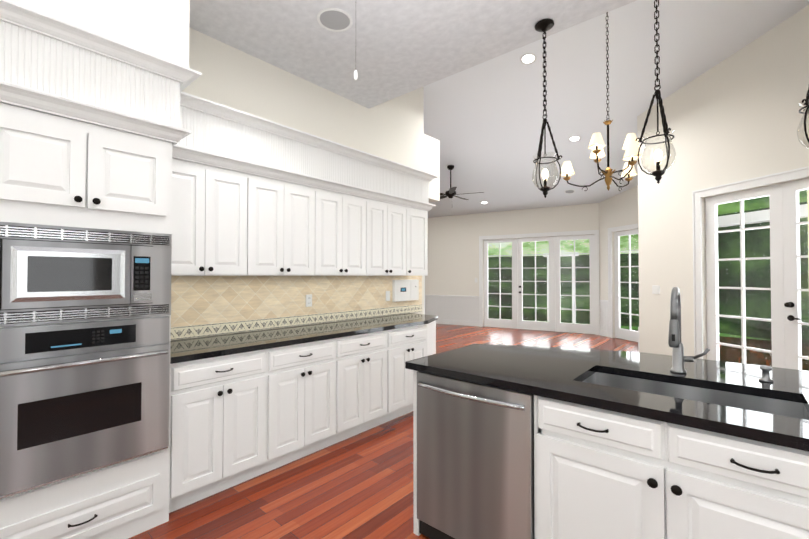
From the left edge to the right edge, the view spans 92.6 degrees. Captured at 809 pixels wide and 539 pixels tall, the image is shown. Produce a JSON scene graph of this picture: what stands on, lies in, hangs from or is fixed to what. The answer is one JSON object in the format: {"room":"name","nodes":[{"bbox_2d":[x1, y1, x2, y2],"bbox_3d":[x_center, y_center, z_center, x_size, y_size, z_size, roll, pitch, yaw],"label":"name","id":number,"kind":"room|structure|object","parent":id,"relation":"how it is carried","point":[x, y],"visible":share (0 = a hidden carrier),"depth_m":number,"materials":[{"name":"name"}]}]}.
{"room":"kitchen","nodes":[
{"label":"kitchen","id":0,"kind":"room"},
{"bbox_2d":[11,0,439,340],"bbox_3d":[-1.364,-1.179,2.752,0.834,5.200,6.280,-1,-1,41],"label":"wall","id":1,"kind":"structure","parent":0,"point":[240,80],"depth_m":3.29,"materials":[{"name":"white paint"}]},
{"bbox_2d":[171,158,258,275],"bbox_3d":[-1.460,-0.334,2.758,0.345,0.757,0.661,-1,-1,41],"label":"upper cabinet","id":2,"kind":"object","parent":1,"relation":"attached to","point":[225,222],"depth_m":2.66,"materials":[{"name":"white paint"}]},
{"bbox_2d":[0,0,438,210],"bbox_3d":[-0.871,-0.913,3.141,0.749,0.409,3.800,-1,-1,41],"label":"soffit","id":3,"kind":"structure","parent":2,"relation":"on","point":[51,65],"depth_m":2.14,"materials":[{"name":"white paint"}]},
{"bbox_2d":[259,176,322,275],"bbox_3d":[-1.089,-0.328,3.189,0.345,0.757,0.724,-1,-1,41],"label":"upper cabinet","id":4,"kind":"object","parent":1,"relation":"attached to","point":[290,214],"depth_m":3.12,"materials":[{"name":"white paint"}]},
{"bbox_2d":[171,276,421,339],"bbox_3d":[-0.793,0.280,3.783,0.016,0.480,3.098,-1,-1,41],"label":"tile backsplash","id":5,"kind":"structure","parent":1,"relation":"attached to","point":[202,306],"depth_m":3.36,"materials":[{"name":"tile"}]},
{"bbox_2d":[306,294,311,306],"bbox_3d":[-0.898,0.293,3.640,0.008,0.115,0.070,-1,-1,41],"label":"outlet","id":6,"kind":"object","parent":5,"relation":"attached to","point":[309,300],"visible":1,"depth_m":3.64,"materials":[{"name":"white plastic"}]},
{"bbox_2d":[386,291,389,300],"bbox_3d":[-0.190,0.306,4.462,0.009,0.115,0.070,-1,-1,41],"label":"light switch","id":7,"kind":"object","parent":5,"relation":"attached to","point":[387,295],"visible":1,"depth_m":4.46,"materials":[{"name":"white plastic"}]},
{"bbox_2d":[392,279,418,301],"bbox_3d":[0.021,0.252,4.690,0.034,0.260,0.460,-1,-1,41],"label":"intercom","id":8,"kind":"object","parent":5,"relation":"attached to","point":[405,290],"visible":1,"depth_m":4.66,"materials":[{"name":"white plastic"}]},
{"bbox_2d":[323,189,374,275],"bbox_3d":[-0.698,-0.321,3.643,0.345,0.757,0.725,-1,-1,41],"label":"upper cabinet","id":9,"kind":"object","parent":1,"relation":"attached to","point":[348,220],"depth_m":3.58,"materials":[{"name":"white paint"}]},
{"bbox_2d":[371,200,410,275],"bbox_3d":[-0.307,-0.313,4.098,0.345,0.757,0.725,-1,-1,41],"label":"upper cabinet","id":10,"kind":"object","parent":1,"relation":"attached to","point":[391,236],"depth_m":4.04,"materials":[{"name":"white paint"}]},
{"bbox_2d":[411,208,427,275],"bbox_3d":[0.002,-0.308,4.457,0.345,0.757,0.471,-1,-1,41],"label":"upper cabinet","id":11,"kind":"object","parent":1,"relation":"attached to","point":[419,218],"depth_m":4.39,"materials":[{"name":"white paint"}]},
{"bbox_2d":[189,0,636,107],"bbox_3d":[0.119,-1.902,0.596,5.600,0.120,4.930,-1,-1,41],"label":"ceiling","id":12,"kind":"structure","parent":0,"point":[402,47],"depth_m":2.97,"materials":[{"name":"white paint"}]},
{"bbox_2d":[317,8,352,31],"bbox_3d":[-0.504,-1.803,2.800,0.256,0.008,0.256,-1,-1,41],"label":"ceiling speaker","id":13,"kind":"object","parent":12,"relation":"attached to","point":[335,19],"visible":1,"depth_m":2.79,"materials":[{"name":"white paint"}]},
{"bbox_2d":[354,2,357,79],"bbox_3d":[-0.306,-1.500,2.433,0.024,0.623,0.023,-1,-1,41],"label":"pull chain","id":14,"kind":"object","parent":12,"relation":"hanging from","point":[355,75],"visible":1,"depth_m":2.42,"materials":[{"name":"silver metal"}]},
{"bbox_2d":[532,19,561,197],"bbox_3d":[1.023,-1.165,2.830,0.208,1.283,0.212,-1,-1,41],"label":"pendant light","id":15,"kind":"object","parent":12,"relation":"hanging from","point":[543,25],"visible":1,"depth_m":2.83,"materials":[{"name":"black metal"}]},
{"bbox_2d":[635,0,675,183],"bbox_3d":[1.567,-1.171,2.418,0.210,1.283,0.206,-1,-1,41],"label":"pendant light","id":16,"kind":"object","parent":12,"relation":"hanging from","point":[658,173],"visible":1,"depth_m":2.40,"materials":[{"name":"black metal"}]},
{"bbox_2d":[797,87,808,148],"bbox_3d":[2.101,-1.179,1.935,0.210,1.283,0.206,-1,-1,41],"label":"pendant light","id":17,"kind":"object","parent":12,"relation":"hanging from","point":[806,103],"visible":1,"depth_m":1.93,"materials":[{"name":"black metal"}]},
{"bbox_2d":[128,318,808,538],"bbox_3d":[0.347,1.495,5.869,13.000,0.050,13.300,-1,-1,41],"label":"floor","id":18,"kind":"structure","parent":0,"point":[359,486],"depth_m":2.49,"materials":[{"name":"brown wood"}]},
{"bbox_2d":[0,103,171,538],"bbox_3d":[-1.796,0.344,2.089,0.694,2.135,0.768,-1,-1,41],"label":"tall cabinet","id":19,"kind":"object","parent":18,"relation":"on","point":[55,170],"visible":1,"depth_m":1.90,"materials":[{"name":"white paint"}]},
{"bbox_2d":[0,316,169,498],"bbox_3d":[-1.535,0.620,1.861,0.098,0.725,0.740,-1,-1,41],"label":"wall oven","id":20,"kind":"object","parent":19,"relation":"in","point":[79,398],"visible":1,"depth_m":1.84,"materials":[{"name":"silver metal"}]},
{"bbox_2d":[0,222,171,326],"bbox_3d":[-1.550,0.024,1.886,0.054,0.455,0.753,-1,-1,41],"label":"microwave","id":21,"kind":"object","parent":19,"relation":"in","point":[53,274],"visible":1,"depth_m":1.86,"materials":[{"name":"silver metal"}]},
{"bbox_2d":[169,347,280,512],"bbox_3d":[-1.348,0.981,2.646,0.635,0.878,0.669,-1,-1,41],"label":"base cabinet","id":22,"kind":"object","parent":18,"relation":"on","point":[237,418],"depth_m":2.41,"materials":[{"name":"white paint"}]},
{"bbox_2d":[170,313,437,363],"bbox_3d":[-0.626,0.536,3.477,0.625,0.036,2.858,-1,-1,41],"label":"countertop","id":23,"kind":"structure","parent":22,"relation":"on","point":[185,350],"depth_m":2.95,"materials":[{"name":"black stone"}]},
{"bbox_2d":[281,337,344,465],"bbox_3d":[-0.980,0.988,3.074,0.635,0.878,0.740,-1,-1,41],"label":"base cabinet","id":24,"kind":"object","parent":18,"relation":"on","point":[312,373],"depth_m":2.93,"materials":[{"name":"white paint"}]},
{"bbox_2d":[345,329,396,438],"bbox_3d":[-0.589,0.995,3.528,0.635,0.878,0.740,-1,-1,41],"label":"base cabinet","id":25,"kind":"object","parent":18,"relation":"on","point":[370,358],"depth_m":3.39,"materials":[{"name":"white paint"}]},
{"bbox_2d":[397,324,428,417],"bbox_3d":[-0.220,1.002,3.957,0.635,0.878,0.670,-1,-1,41],"label":"base cabinet","id":26,"kind":"object","parent":18,"relation":"on","point":[412,341],"depth_m":3.77,"materials":[{"name":"white paint"}]},
{"bbox_2d":[429,320,435,354],"bbox_3d":[0.250,1.006,4.238,0.288,0.878,0.510,-1,-1,41],"label":"base cabinet","id":27,"kind":"object","parent":18,"relation":"on","point":[432,326],"depth_m":4.28,"materials":[{"name":"white paint"}]},
{"bbox_2d":[413,370,808,538],"bbox_3d":[1.416,0.962,1.407,2.948,0.878,0.881,-1,-1,41],"label":"kitchen island","id":28,"kind":"object","parent":18,"relation":"on","point":[599,473],"visible":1,"depth_m":1.35,"materials":[{"name":"white paint"}]},
{"bbox_2d":[417,371,534,538],"bbox_3d":[0.550,0.975,2.125,0.622,0.874,0.871,-1,-1,41],"label":"dishwasher","id":29,"kind":"object","parent":28,"relation":"in","point":[475,460],"visible":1,"depth_m":1.81,"materials":[{"name":"silver metal"}]},
{"bbox_2d":[405,344,808,451],"bbox_3d":[1.516,0.597,1.522,3.020,0.219,1.125,-1,-1,41],"label":"island countertop","id":30,"kind":"structure","parent":28,"relation":"on","point":[740,400],"depth_m":1.73,"materials":[{"name":"black stone"}]},
{"bbox_2d":[668,287,709,373],"bbox_3d":[1.303,0.285,1.778,0.154,0.411,0.208,-1,-1,41],"label":"faucet","id":31,"kind":"object","parent":30,"relation":"on","point":[679,358],"visible":0.98,"depth_m":1.80,"materials":[{"name":"silver metal"}]},
{"bbox_2d":[759,365,772,381],"bbox_3d":[1.582,0.456,1.694,0.048,0.067,0.059,-1,-1,41],"label":"soap dispenser","id":32,"kind":"object","parent":30,"relation":"on","point":[765,369],"visible":1,"depth_m":1.69,"materials":[{"name":"silver metal"}]},
{"bbox_2d":[425,203,598,326],"bbox_3d":[1.335,-1.050,11.014,7.946,5.200,0.150,-1,-1,31],"label":"wall","id":33,"kind":"structure","parent":0,"point":[453,255],"depth_m":10.59,"materials":[{"name":"white paint"}]},
{"bbox_2d":[425,295,638,351],"bbox_3d":[1.115,1.121,9.804,9.015,0.820,3.135,-1,-1,41],"label":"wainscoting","id":34,"kind":"structure","parent":33,"relation":"attached to","point":[454,310],"depth_m":10.76,"materials":[{"name":"white wood"}]},
{"bbox_2d":[479,230,598,334],"bbox_3d":[3.269,0.309,9.714,2.877,2.441,0.504,-1,-1,41],"label":"door frame","id":35,"kind":"structure","parent":33,"relation":"attached to","point":[596,232],"depth_m":9.53,"materials":[{"name":"white paint"}]},
{"bbox_2d":[484,235,594,333],"bbox_3d":[3.317,0.359,9.791,2.687,2.337,0.489,-1,-1,41],"label":"french door","id":36,"kind":"structure","parent":33,"relation":"in","point":[554,323],"depth_m":9.68,"materials":[{"name":"white paint"}]},
{"bbox_2d":[424,0,808,217],"bbox_3d":[0.892,-2.429,6.595,14.600,1.800,8.500,-1,-1,31],"label":"ceiling","id":37,"kind":"structure","parent":0,"point":[483,121],"depth_m":5.50,"materials":[{"name":"white paint"}]},
{"bbox_2d":[440,165,483,199],"bbox_3d":[0.973,-1.693,7.957,1.285,0.857,1.245,-1,-1,41],"label":"ceiling fan","id":38,"kind":"object","parent":37,"relation":"hanging from","point":[450,193],"visible":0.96,"depth_m":7.87,"materials":[{"name":"black metal"}]},
{"bbox_2d":[520,53,535,64],"bbox_3d":[1.549,-2.635,4.839,0.192,0.042,0.189,-1,-1,41],"label":"recessed light","id":39,"kind":"object","parent":37,"relation":"in","point":[528,58],"visible":1,"depth_m":4.84,"materials":[{"name":"white paint"}]},
{"bbox_2d":[564,189,574,193],"bbox_3d":[3.651,-1.722,8.549,0.222,0.049,0.219,-1,-1,41],"label":"speaker","id":40,"kind":"object","parent":37,"relation":"attached to","point":[570,191],"visible":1,"depth_m":8.55,"materials":[{"name":"white paint"}]},
{"bbox_2d":[568,136,580,141],"bbox_3d":[2.852,-2.192,6.483,0.192,0.042,0.189,-1,-1,41],"label":"recessed light","id":41,"kind":"object","parent":37,"relation":"in","point":[574,138],"visible":1,"depth_m":6.48,"materials":[{"name":"white paint"}]},
{"bbox_2d":[559,12,641,190],"bbox_3d":[2.040,-1.773,3.979,0.792,1.962,0.800,-1,-1,41],"label":"chandelier","id":42,"kind":"object","parent":37,"relation":"hanging from","point":[631,145],"visible":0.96,"depth_m":3.88,"materials":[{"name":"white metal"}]},
{"bbox_2d":[599,186,637,337],"bbox_3d":[4.849,-1.097,7.961,0.150,5.200,2.157,0,-1,-14],"label":"wall","id":43,"kind":"structure","parent":0,"point":[620,209],"depth_m":8.60,"materials":[{"name":"white paint"}]},
{"bbox_2d":[599,223,637,337],"bbox_3d":[4.697,0.286,8.189,0.831,2.441,0.606,-1,-1,41],"label":"door frame","id":44,"kind":"structure","parent":43,"relation":"attached to","point":[633,226],"depth_m":8.61,"materials":[{"name":"white paint"}]},
{"bbox_2d":[614,229,638,341],"bbox_3d":[4.786,0.334,8.210,0.045,2.337,0.806,0,-1,-14],"label":"door","id":45,"kind":"structure","parent":43,"relation":"in","point":[626,334],"depth_m":8.38,"materials":[{"name":"white paint"}]},
{"bbox_2d":[637,5,808,359],"bbox_3d":[4.077,-1.166,3.572,0.150,5.200,4.470,0,-1,-14],"label":"wall","id":46,"kind":"structure","parent":0,"point":[735,117],"depth_m":4.75,"materials":[{"name":"white paint"}]},
{"bbox_2d":[652,285,659,293],"bbox_3d":[3.520,0.283,5.415,0.009,0.120,0.120,0,-1,-14],"label":"light switch","id":47,"kind":"object","parent":46,"relation":"attached to","point":[655,289],"visible":1,"depth_m":5.42,"materials":[{"name":"white plastic"}]},
{"bbox_2d":[692,166,808,358],"bbox_3d":[3.871,0.221,3.999,1.492,2.441,1.057,-1,-1,41],"label":"door frame","id":48,"kind":"structure","parent":46,"relation":"attached to","point":[788,175],"depth_m":4.79,"materials":[{"name":"white paint"}]},
{"bbox_2d":[705,178,808,369],"bbox_3d":[3.960,0.269,4.021,1.341,2.337,0.958,-1,-1,41],"label":"french door","id":49,"kind":"structure","parent":46,"relation":"in","point":[785,223],"depth_m":4.10,"materials":[{"name":"white paint"}]},
{"label":"outside","id":50,"kind":"structure","parent":0,"visible":0},
{"bbox_2d":[496,318,766,339],"bbox_3d":[4.842,1.591,8.794,34.000,0.090,32.000,-1,-1,41],"label":"ground","id":51,"kind":"structure","parent":50,"point":[720,334],"depth_m":9.44,"materials":[{"name":"green"}]},
{"bbox_2d":[488,190,808,342],"bbox_3d":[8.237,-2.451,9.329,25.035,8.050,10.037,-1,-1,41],"label":"window glass","id":52,"kind":"object","parent":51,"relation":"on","point":[584,244],"depth_m":10.87,"materials":[{"name":"clear glass"}]},
{"bbox_2d":[543,189,808,322],"bbox_3d":[5.033,-0.166,8.347,5.707,3.450,4.645,-1,-1,41],"label":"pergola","id":53,"kind":"object","parent":51,"relation":"on","point":[752,217],"depth_m":6.14,"materials":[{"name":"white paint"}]}
]}

